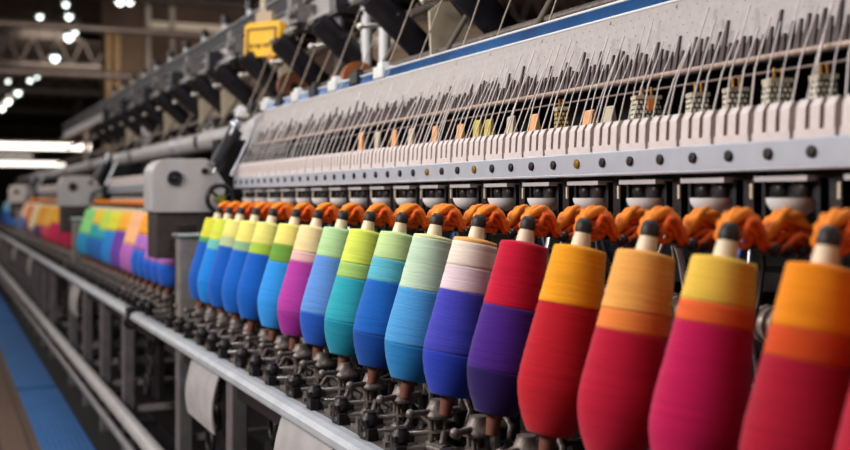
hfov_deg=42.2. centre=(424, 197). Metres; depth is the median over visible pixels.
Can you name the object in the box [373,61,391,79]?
clamp
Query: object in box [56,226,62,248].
yarn bobbin
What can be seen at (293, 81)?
pulley
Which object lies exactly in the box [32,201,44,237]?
yarn bobbin
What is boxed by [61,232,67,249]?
yarn bobbin
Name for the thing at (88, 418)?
trim
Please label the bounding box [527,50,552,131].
thread
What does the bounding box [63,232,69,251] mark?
yarn bobbin
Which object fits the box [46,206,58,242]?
yarn bobbin
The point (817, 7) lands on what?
thread
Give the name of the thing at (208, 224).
yarn bobbin
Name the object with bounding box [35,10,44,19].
hanging lamp
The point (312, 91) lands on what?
clamp
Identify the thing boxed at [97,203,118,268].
yarn bobbin
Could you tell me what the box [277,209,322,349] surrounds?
yarn bobbin
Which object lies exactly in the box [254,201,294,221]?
guide
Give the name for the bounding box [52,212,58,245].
yarn bobbin
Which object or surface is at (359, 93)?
thread
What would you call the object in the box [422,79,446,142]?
thread
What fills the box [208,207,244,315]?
yarn bobbin
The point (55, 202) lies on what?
yarn bobbin
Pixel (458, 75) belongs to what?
thread
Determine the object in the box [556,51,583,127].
thread
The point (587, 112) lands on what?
card
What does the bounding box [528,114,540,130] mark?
card
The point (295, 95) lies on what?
clamp
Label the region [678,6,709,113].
thread
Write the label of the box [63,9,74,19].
hanging lamp
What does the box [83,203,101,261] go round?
yarn bobbin
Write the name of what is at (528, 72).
thread
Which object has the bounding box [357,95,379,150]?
thread
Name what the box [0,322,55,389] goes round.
floor mat
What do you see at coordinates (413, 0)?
thread
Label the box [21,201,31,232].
yarn bobbin
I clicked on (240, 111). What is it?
clamp
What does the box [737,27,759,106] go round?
thread
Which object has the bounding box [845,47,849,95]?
thread
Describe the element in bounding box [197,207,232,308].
yarn bobbin
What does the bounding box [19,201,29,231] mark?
yarn bobbin
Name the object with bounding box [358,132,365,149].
card
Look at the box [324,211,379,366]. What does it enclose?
yarn bobbin
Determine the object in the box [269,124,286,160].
thread
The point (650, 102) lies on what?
spring
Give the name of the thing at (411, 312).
yarn bobbin
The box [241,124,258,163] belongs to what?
thread
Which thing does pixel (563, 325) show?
yarn bobbin
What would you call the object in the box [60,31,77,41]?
hanging lamp
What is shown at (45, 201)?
yarn bobbin
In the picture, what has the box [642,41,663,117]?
thread
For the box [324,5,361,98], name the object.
thread
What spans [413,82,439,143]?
thread
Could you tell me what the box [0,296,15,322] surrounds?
floor mat
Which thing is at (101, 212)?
yarn bobbin
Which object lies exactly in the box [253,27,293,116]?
thread
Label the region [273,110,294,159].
thread
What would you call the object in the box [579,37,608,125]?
thread
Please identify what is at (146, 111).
overhead creel
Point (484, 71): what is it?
thread
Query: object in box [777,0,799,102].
thread
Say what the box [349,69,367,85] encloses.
clamp
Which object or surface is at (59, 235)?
yarn bobbin
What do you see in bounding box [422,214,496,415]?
yarn bobbin
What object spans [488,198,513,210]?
cup
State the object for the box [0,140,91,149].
fluorescent fixture
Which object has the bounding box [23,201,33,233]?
yarn bobbin
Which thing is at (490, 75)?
thread
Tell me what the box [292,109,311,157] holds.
thread
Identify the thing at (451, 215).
guide
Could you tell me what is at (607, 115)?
card
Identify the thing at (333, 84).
clamp
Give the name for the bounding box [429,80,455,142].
thread
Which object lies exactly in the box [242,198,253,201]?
cup
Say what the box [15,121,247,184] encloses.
tube
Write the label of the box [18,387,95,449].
floor mat
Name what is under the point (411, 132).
card
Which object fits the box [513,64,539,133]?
thread
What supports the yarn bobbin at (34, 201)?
on the machine at (37, 263)
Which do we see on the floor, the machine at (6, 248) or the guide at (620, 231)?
the machine at (6, 248)
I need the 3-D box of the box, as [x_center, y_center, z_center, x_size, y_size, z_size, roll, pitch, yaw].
[-0.571,-0.654,3.920,0.152,0.338,0.050,0,0,28]
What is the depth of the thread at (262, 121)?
3.47 m
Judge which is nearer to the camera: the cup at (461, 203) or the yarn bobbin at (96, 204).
the cup at (461, 203)
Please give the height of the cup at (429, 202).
0.022 m
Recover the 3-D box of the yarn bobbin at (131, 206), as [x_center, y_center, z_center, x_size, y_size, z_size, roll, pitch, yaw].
[-1.294,0.176,4.717,0.111,0.303,0.100,0,0,4]
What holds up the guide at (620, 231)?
attached to the machine at (762, 158)
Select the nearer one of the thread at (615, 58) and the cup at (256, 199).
the thread at (615, 58)
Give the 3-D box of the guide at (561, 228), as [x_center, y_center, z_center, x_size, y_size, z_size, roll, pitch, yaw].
[0.206,0.036,1.573,0.151,0.055,0.040,0,0,-22]
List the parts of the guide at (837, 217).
cord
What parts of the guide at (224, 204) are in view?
cord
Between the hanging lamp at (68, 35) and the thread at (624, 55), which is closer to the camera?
the thread at (624, 55)
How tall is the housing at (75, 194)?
0.675 m
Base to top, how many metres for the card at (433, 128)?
0.054 m
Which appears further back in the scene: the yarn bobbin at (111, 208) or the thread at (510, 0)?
the yarn bobbin at (111, 208)
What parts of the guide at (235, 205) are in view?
cord, cord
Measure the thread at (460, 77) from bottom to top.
0.131 m
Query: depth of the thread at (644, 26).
1.58 m
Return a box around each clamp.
[123,306,140,329]
[235,105,249,117]
[247,101,262,113]
[260,97,274,110]
[275,93,288,106]
[291,88,305,101]
[308,82,322,96]
[328,76,343,91]
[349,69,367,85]
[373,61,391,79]
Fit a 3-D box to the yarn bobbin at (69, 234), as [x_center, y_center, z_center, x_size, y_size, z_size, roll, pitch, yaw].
[-2.024,0.176,6.373,0.111,0.303,0.100,0,0,4]
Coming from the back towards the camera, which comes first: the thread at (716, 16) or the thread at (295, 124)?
the thread at (295, 124)
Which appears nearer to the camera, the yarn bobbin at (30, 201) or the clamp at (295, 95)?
the clamp at (295, 95)
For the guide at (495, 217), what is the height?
0.055 m
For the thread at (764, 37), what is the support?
on the machine at (762, 158)
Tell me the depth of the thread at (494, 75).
2.00 m
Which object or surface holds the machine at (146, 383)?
on the floor
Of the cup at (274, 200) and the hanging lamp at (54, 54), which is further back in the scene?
the hanging lamp at (54, 54)
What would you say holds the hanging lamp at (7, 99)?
hanging from the ceiling
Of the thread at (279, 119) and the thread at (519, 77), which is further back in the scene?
the thread at (279, 119)
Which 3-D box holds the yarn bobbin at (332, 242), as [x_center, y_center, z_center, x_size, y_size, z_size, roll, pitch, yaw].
[-0.198,0.176,2.229,0.111,0.303,0.102,0,0,9]
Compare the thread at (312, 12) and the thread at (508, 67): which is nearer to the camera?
the thread at (508, 67)
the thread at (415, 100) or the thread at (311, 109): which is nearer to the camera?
the thread at (415, 100)
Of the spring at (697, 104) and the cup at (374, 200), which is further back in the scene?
the cup at (374, 200)
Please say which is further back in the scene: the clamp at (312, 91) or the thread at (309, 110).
the clamp at (312, 91)
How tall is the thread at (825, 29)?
0.123 m
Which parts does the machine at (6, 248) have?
leg, leg, rail, leg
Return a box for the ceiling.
[0,0,584,131]
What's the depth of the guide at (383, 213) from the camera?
2.12 m
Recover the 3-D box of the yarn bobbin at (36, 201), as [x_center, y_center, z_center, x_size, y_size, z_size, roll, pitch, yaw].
[-3.324,0.176,9.319,0.110,0.303,0.102,0,0,10]
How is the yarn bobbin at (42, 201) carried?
on the machine at (37, 263)
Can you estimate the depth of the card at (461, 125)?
2.08 m
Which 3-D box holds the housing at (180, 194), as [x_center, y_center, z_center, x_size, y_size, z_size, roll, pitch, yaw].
[-0.622,0.083,3.512,0.485,0.675,0.340,0,0,-24]
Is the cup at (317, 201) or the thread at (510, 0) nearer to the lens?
the thread at (510, 0)
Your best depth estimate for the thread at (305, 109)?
3.07 m
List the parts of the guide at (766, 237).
cord, knob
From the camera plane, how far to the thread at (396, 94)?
2.44 m
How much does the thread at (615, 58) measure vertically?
0.110 m
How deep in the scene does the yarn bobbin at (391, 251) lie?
1.91 m
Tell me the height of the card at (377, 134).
0.059 m
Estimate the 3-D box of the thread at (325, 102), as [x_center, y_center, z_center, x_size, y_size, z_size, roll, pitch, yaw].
[-0.293,-0.181,2.907,0.008,0.150,0.088,0,0,35]
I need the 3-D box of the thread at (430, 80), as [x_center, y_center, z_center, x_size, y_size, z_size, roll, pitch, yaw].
[-0.017,-0.177,2.279,0.006,0.141,0.081,0,0,41]
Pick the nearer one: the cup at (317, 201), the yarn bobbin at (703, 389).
the yarn bobbin at (703, 389)
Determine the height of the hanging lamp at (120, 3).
0.743 m
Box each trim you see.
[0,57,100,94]
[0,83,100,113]
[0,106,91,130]
[0,282,141,449]
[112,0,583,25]
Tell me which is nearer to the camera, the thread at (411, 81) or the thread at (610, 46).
the thread at (610, 46)
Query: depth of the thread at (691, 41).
1.46 m
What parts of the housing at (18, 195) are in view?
casing, casing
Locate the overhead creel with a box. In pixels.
[57,0,616,164]
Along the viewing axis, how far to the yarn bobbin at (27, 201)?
10.20 m
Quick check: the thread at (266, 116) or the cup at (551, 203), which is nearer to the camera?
the cup at (551, 203)
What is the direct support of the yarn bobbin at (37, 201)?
on the machine at (37, 263)
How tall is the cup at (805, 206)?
0.022 m
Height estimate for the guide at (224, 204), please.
0.055 m
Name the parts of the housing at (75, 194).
casing, casing, frame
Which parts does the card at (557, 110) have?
plate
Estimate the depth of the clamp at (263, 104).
3.55 m
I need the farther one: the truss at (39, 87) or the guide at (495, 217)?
the truss at (39, 87)
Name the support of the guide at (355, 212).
attached to the machine at (762, 158)
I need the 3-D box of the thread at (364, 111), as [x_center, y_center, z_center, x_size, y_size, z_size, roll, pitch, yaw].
[-0.165,-0.158,2.604,0.006,0.102,0.079,0,0,31]
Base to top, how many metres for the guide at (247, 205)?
0.055 m
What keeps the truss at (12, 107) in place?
attached to the ceiling
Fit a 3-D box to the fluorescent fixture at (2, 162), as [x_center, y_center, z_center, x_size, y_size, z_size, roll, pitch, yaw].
[-15.109,-2.393,40.332,3.676,2.415,0.200,0,0,-24]
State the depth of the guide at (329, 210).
2.41 m
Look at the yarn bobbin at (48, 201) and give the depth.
8.27 m
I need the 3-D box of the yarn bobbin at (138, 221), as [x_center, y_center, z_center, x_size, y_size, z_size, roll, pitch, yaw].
[-1.125,0.176,4.332,0.111,0.303,0.100,0,0,4]
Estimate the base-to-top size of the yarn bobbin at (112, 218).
0.303 m
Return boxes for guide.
[218,201,245,218]
[227,201,258,219]
[240,201,274,220]
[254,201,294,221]
[271,202,315,223]
[294,202,339,224]
[315,202,365,226]
[340,202,393,228]
[366,203,426,230]
[397,203,457,232]
[432,203,495,235]
[471,204,543,238]
[519,204,599,241]
[573,205,646,246]
[637,206,721,251]
[714,207,814,257]
[810,208,849,257]
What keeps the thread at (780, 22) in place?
attached to the machine at (762, 158)
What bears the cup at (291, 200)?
on the machine at (762, 158)
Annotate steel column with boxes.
[145,3,150,72]
[169,5,174,140]
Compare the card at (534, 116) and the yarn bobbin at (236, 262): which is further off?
the yarn bobbin at (236, 262)
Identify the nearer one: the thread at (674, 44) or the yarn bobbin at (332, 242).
the thread at (674, 44)
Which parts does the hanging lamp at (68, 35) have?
lamp shade, bulb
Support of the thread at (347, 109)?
on the machine at (762, 158)
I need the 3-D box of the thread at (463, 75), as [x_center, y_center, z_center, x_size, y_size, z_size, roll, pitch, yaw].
[0.049,-0.173,2.126,0.007,0.134,0.083,0,0,36]
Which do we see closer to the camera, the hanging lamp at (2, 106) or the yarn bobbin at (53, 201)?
the yarn bobbin at (53, 201)
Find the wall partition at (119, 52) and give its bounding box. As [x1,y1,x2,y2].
[101,0,522,224]
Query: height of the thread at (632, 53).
0.108 m
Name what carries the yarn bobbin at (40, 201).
on the machine at (37, 263)
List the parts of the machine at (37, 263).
leg, leg, leg, leg, rail, leg, leg, leg, knob, plate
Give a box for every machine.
[0,177,60,294]
[8,163,145,367]
[58,151,268,449]
[149,0,849,449]
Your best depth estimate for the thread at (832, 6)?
1.23 m
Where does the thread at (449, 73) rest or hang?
attached to the machine at (762, 158)
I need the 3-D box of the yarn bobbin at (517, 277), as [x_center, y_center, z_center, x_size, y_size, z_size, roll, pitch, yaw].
[0.112,0.176,1.527,0.102,0.303,0.112,0,0,34]
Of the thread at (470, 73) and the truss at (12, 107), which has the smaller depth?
the thread at (470, 73)
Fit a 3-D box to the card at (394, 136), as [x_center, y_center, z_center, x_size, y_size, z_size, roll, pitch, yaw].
[-0.065,-0.119,2.391,0.013,0.058,0.024,0,0,-24]
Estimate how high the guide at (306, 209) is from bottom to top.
0.055 m
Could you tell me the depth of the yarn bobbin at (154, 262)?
3.79 m
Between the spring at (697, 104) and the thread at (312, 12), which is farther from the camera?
the thread at (312, 12)
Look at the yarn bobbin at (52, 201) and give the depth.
8.02 m
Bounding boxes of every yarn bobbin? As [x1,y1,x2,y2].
[18,201,27,230]
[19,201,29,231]
[20,201,30,231]
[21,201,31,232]
[22,201,32,232]
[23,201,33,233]
[25,201,35,233]
[26,201,36,234]
[27,201,38,234]
[28,201,39,235]
[29,201,41,235]
[31,201,42,236]
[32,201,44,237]
[33,201,45,237]
[35,201,47,238]
[36,201,49,238]
[38,201,50,239]
[39,201,52,240]
[41,201,54,240]
[43,202,55,242]
[44,202,56,242]
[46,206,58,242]
[48,207,57,243]
[50,207,58,244]
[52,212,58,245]
[54,219,59,246]
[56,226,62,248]
[58,232,64,248]
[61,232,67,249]
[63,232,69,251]
[66,232,71,251]
[76,203,94,258]
[79,203,98,260]
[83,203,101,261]
[86,203,105,263]
[89,203,109,264]
[93,203,114,266]
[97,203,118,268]
[101,203,123,269]
[105,204,128,271]
[110,204,133,273]
[115,204,138,275]
[120,204,143,278]
[125,212,147,280]
[131,213,147,283]
[137,223,149,285]
[143,246,155,288]
[150,257,163,291]
[157,258,174,295]
[188,206,222,309]
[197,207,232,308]
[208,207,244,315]
[221,208,259,319]
[237,208,277,331]
[257,209,300,340]
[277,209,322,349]
[300,210,348,358]
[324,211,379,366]
[353,212,412,383]
[384,213,452,398]
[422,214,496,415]
[467,216,547,435]
[517,217,605,449]
[577,219,674,449]
[648,222,757,449]
[739,225,849,449]
[834,391,849,449]
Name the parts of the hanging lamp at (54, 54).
bulb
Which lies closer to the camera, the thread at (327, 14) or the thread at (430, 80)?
the thread at (430, 80)
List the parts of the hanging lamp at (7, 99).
lamp shade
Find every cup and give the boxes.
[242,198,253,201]
[254,198,265,201]
[267,198,279,202]
[280,198,293,204]
[295,198,309,203]
[312,198,326,205]
[330,198,345,206]
[349,198,366,207]
[371,198,389,206]
[395,198,415,205]
[422,198,443,207]
[453,198,476,209]
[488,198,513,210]
[527,198,556,210]
[573,198,605,207]
[626,198,663,209]
[689,198,732,213]
[765,198,815,214]
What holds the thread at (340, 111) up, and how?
on the machine at (762, 158)
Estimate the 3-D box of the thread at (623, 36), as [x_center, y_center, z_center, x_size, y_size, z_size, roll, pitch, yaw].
[0.272,-0.175,1.623,0.007,0.138,0.081,0,0,40]
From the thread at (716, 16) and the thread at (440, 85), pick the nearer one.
the thread at (716, 16)
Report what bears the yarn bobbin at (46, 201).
on the machine at (37, 263)
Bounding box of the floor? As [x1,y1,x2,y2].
[0,349,54,449]
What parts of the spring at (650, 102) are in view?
plate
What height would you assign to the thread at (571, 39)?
0.154 m
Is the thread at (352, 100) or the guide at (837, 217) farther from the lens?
the thread at (352, 100)
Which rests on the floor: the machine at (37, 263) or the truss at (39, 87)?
the machine at (37, 263)
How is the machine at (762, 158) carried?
on the floor
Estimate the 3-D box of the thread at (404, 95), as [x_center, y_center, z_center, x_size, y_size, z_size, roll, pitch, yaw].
[-0.071,-0.167,2.397,0.006,0.122,0.076,0,0,43]
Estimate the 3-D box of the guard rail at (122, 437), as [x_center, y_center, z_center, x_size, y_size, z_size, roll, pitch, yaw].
[-3.180,0.790,8.652,0.098,0.026,18.000,0,0,-24]
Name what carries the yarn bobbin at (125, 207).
on the machine at (146, 383)
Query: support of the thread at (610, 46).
on the machine at (762, 158)
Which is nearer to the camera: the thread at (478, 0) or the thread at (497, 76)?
the thread at (497, 76)
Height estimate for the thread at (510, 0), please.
0.331 m
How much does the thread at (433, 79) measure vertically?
0.142 m
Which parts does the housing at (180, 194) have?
casing, casing, frame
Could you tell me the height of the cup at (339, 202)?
0.022 m
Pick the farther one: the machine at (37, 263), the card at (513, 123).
the machine at (37, 263)
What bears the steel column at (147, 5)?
on the floor
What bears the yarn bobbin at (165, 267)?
on the machine at (146, 383)
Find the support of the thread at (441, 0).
hanging from the overhead creel
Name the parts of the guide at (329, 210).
cord, cord, knob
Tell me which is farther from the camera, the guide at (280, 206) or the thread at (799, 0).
the guide at (280, 206)
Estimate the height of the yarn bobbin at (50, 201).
0.303 m
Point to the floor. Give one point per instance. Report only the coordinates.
(16, 430)
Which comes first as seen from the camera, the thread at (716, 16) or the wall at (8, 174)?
the thread at (716, 16)
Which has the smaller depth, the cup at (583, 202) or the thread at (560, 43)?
the cup at (583, 202)
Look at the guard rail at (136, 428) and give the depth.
4.42 m
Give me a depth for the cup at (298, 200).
2.89 m
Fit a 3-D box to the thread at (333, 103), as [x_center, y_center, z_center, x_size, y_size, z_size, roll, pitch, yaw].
[-0.265,-0.178,2.839,0.009,0.143,0.086,0,0,35]
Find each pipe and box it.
[0,19,403,50]
[0,67,308,86]
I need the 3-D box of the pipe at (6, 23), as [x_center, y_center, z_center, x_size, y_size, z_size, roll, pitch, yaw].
[-4.760,-2.258,14.513,12.000,0.105,0.110,0,0,-24]
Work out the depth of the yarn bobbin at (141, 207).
4.43 m
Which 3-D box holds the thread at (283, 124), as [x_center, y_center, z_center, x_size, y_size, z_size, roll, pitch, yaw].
[-0.443,-0.164,3.239,0.006,0.115,0.082,0,0,32]
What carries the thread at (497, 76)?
on the machine at (762, 158)
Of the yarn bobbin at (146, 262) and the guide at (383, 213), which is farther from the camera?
the yarn bobbin at (146, 262)
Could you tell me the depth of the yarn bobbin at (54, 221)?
7.24 m
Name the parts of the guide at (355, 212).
cord, cord, knob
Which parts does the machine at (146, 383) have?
knob, leg, knob, knob, leg, knob, knob, knob, knob, knob, leg, knob, rail, knob, knob, knob, leg, knob, knob, lever, knob, knob, lever, lever, lever, plate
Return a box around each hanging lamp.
[0,103,5,110]
[3,95,12,103]
[12,85,22,95]
[26,76,33,82]
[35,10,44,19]
[47,48,62,61]
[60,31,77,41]
[61,0,70,7]
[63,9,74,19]
[116,1,123,5]
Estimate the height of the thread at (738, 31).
0.107 m
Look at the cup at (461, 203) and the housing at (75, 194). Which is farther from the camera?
the housing at (75, 194)
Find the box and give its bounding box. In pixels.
[244,0,285,61]
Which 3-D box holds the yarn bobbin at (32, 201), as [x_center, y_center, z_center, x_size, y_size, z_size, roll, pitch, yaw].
[-3.493,0.176,9.704,0.111,0.303,0.099,0,0,4]
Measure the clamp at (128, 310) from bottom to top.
0.076 m
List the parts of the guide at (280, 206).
cord, cord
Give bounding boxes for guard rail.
[0,262,164,449]
[0,273,134,449]
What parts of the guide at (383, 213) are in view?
cord, knob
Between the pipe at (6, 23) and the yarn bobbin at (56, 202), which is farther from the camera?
the pipe at (6, 23)
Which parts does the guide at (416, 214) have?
cord, knob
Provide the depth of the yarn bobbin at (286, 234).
2.50 m
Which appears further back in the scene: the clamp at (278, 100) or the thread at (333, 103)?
the clamp at (278, 100)
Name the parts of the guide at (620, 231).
cord, cord, knob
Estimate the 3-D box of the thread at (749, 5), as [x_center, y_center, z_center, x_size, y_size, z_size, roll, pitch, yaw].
[0.386,-0.176,1.364,0.008,0.138,0.083,0,0,37]
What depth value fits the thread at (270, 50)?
3.85 m
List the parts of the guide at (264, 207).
cord, cord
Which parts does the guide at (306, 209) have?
cord, cord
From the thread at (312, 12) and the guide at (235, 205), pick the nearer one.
the guide at (235, 205)
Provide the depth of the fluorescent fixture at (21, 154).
33.84 m
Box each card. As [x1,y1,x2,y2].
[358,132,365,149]
[374,132,380,148]
[391,130,398,146]
[407,128,415,144]
[431,126,439,141]
[456,124,464,138]
[473,120,482,136]
[484,119,495,135]
[506,116,517,133]
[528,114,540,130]
[554,99,568,127]
[582,110,595,124]
[602,106,616,122]
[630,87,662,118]
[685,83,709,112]
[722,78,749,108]
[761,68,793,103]
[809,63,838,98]
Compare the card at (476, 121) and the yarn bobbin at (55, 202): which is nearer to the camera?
the card at (476, 121)
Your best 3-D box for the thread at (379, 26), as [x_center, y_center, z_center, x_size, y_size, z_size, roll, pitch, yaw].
[-0.123,-0.435,2.842,0.170,0.331,0.009,0,0,-41]
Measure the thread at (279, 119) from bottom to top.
0.133 m
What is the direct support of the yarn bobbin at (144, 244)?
on the machine at (146, 383)
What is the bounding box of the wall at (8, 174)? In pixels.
[0,130,100,213]
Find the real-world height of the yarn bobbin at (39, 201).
0.303 m
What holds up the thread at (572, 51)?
attached to the machine at (762, 158)
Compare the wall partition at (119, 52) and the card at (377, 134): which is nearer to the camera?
the card at (377, 134)
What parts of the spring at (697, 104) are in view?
plate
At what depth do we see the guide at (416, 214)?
1.97 m
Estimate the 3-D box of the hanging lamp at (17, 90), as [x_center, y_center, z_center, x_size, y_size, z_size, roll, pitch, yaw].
[-7.968,-2.800,21.536,0.217,1.600,0.211,0,0,-24]
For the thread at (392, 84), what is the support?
on the machine at (762, 158)
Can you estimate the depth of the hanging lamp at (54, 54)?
19.65 m
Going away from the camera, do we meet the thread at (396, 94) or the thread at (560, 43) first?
the thread at (560, 43)
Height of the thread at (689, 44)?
0.103 m
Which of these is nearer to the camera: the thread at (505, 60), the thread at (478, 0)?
the thread at (505, 60)
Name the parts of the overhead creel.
slanted rod, black motor, slanted rod, black motor, slanted rod, cream plate, slanted rod, white post, black motor, white post, slanted rod, cream plate, slanted rod, black motor, slanted rod, rail, slanted rod, white post, cream plate, white post, black motor, bright lever, cream plate, slanted rod, bright lever, slanted rod, bright lever, cream plate, bright lever, black motor, slanted rod, white post, bright lever, white post, slanted rod, bright lever, cream plate, slanted rod, slanted rod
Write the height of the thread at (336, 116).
0.104 m
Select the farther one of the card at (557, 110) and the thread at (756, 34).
the card at (557, 110)
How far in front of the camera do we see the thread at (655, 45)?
1.54 m
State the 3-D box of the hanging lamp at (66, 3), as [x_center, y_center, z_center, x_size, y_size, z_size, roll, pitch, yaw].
[-6.249,-3.457,19.146,0.182,0.287,0.178,0,0,-24]
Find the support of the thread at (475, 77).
on the machine at (762, 158)
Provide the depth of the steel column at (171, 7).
15.84 m
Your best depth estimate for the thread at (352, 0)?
3.16 m
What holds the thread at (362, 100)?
on the machine at (762, 158)
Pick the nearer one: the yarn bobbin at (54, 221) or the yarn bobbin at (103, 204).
the yarn bobbin at (103, 204)
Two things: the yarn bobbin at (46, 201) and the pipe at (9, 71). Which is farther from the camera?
the pipe at (9, 71)
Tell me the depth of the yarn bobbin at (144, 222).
4.17 m
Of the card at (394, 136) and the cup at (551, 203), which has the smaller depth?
the cup at (551, 203)
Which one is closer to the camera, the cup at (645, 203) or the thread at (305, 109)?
the cup at (645, 203)
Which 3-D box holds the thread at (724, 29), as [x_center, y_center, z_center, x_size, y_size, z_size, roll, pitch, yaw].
[0.366,-0.163,1.403,0.006,0.114,0.077,0,0,37]
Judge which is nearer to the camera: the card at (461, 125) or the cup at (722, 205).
the cup at (722, 205)
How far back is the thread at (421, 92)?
2.30 m
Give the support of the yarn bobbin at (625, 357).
on the machine at (762, 158)
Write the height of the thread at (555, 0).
0.332 m
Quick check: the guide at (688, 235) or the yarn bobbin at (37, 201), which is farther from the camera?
the yarn bobbin at (37, 201)
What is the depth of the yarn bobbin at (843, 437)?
0.90 m
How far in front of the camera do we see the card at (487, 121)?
1.97 m
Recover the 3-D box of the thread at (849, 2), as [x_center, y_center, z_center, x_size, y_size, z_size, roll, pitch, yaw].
[0.456,-0.176,1.205,0.006,0.140,0.081,0,0,41]
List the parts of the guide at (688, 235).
cord, cord, knob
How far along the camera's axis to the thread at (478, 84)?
2.05 m
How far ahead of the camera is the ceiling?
25.80 m
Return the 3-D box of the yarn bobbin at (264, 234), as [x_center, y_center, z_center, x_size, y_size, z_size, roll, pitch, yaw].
[-0.406,0.176,2.701,0.112,0.303,0.102,0,0,9]
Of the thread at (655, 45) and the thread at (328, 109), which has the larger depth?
the thread at (328, 109)
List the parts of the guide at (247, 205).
cord, cord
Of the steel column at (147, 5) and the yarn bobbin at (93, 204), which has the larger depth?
the steel column at (147, 5)
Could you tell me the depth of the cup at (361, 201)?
2.51 m
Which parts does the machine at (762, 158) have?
knob, knob, leg, knob, lever, knob, lever, knob, lever, rod, knob, lever, leg, rod, knob, lever, rod, knob, post, lever, rail, rod, post, knob, rod, lever, post, rod, knob, post, lever, rod, knob, post, lever, rod, rod, post, lever, knob, post, rod, rod, knob, lever, post, rod, rod, post, knob, lever, rod, rod, post, lever, post, lever, post, post, lever, thread panel, post, plate, post, post, post, post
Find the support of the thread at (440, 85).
on the machine at (762, 158)
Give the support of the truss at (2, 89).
attached to the ceiling
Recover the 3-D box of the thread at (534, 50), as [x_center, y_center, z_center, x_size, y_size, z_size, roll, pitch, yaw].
[0.162,-0.181,1.875,0.008,0.150,0.085,0,0,39]
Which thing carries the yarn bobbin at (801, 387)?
on the machine at (762, 158)
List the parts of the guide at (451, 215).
cord, knob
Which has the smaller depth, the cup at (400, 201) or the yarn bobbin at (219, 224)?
the cup at (400, 201)
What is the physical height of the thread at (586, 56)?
0.119 m
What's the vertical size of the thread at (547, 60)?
0.125 m
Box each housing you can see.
[8,172,58,238]
[57,153,141,268]
[144,118,300,323]
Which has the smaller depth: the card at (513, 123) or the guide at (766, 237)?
the guide at (766, 237)
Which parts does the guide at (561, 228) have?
knob, cord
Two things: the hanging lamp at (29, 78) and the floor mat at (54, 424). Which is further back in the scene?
the hanging lamp at (29, 78)
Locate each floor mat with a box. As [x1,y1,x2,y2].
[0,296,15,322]
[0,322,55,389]
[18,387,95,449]
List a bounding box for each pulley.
[276,71,307,95]
[340,61,370,79]
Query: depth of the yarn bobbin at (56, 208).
7.37 m
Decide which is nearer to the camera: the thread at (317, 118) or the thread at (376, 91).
the thread at (376, 91)
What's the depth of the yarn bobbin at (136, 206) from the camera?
4.56 m
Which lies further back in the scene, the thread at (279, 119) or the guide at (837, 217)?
the thread at (279, 119)
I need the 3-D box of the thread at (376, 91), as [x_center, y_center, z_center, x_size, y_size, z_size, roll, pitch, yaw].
[-0.142,-0.179,2.565,0.006,0.145,0.080,0,0,45]
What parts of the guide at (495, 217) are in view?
cord, knob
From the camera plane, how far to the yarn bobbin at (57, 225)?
6.98 m
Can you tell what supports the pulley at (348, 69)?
attached to the overhead creel
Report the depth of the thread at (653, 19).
1.56 m
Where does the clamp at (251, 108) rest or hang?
on the tube
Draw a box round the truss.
[0,27,100,69]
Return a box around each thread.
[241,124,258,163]
[242,50,270,119]
[244,121,262,162]
[247,116,266,162]
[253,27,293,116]
[259,119,279,161]
[263,126,280,160]
[266,124,283,160]
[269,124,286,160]
[272,12,312,111]
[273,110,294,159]
[276,124,295,159]
[284,109,305,158]
[288,110,309,157]
[291,14,327,106]
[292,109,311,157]
[300,118,317,156]
[304,102,325,156]
[308,0,352,102]
[308,109,328,155]
[312,103,333,155]
[317,116,336,154]
[322,111,340,153]
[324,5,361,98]
[326,109,347,153]
[331,100,352,153]
[336,93,359,152]
[341,100,362,151]
[346,111,365,151]
[352,26,379,91]
[352,91,376,150]
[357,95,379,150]
[363,105,382,149]
[369,84,392,148]
[375,94,396,147]
[380,0,413,83]
[381,95,404,147]
[387,81,411,146]
[393,100,415,146]
[400,92,421,145]
[405,80,430,144]
[409,79,433,144]
[412,0,441,75]
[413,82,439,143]
[418,85,440,143]
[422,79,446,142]
[424,73,450,143]
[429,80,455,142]
[434,75,458,141]
[437,77,460,140]
[439,75,463,141]
[444,73,470,140]
[449,77,475,140]
[454,84,478,139]
[455,0,479,64]
[460,71,485,138]
[465,75,490,138]
[468,75,494,137]
[474,76,497,136]
[480,60,505,136]
[485,67,508,135]
[489,0,510,55]
[492,54,521,134]
[497,77,520,134]
[504,72,528,133]
[507,50,534,134]
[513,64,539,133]
[520,60,547,131]
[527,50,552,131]
[534,43,560,130]
[541,0,556,42]
[541,39,571,129]
[548,51,573,129]
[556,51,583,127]
[563,56,586,127]
[571,51,594,126]
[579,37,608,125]
[588,46,610,123]
[592,58,615,123]
[596,36,624,123]
[601,55,624,122]
[609,53,632,121]
[619,26,644,120]
[628,19,653,119]
[632,45,655,119]
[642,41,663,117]
[652,44,674,117]
[662,44,689,116]
[668,41,692,114]
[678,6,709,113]
[689,16,716,112]
[701,29,724,111]
[713,31,738,109]
[725,5,750,108]
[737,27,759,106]
[750,16,771,105]
[763,22,780,103]
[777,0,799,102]
[791,5,818,100]
[806,0,834,99]
[813,0,832,99]
[829,2,849,96]
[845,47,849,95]
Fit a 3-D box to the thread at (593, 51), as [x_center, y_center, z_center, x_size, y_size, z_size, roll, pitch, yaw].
[0.241,-0.169,1.689,0.006,0.124,0.083,0,0,33]
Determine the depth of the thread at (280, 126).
3.26 m

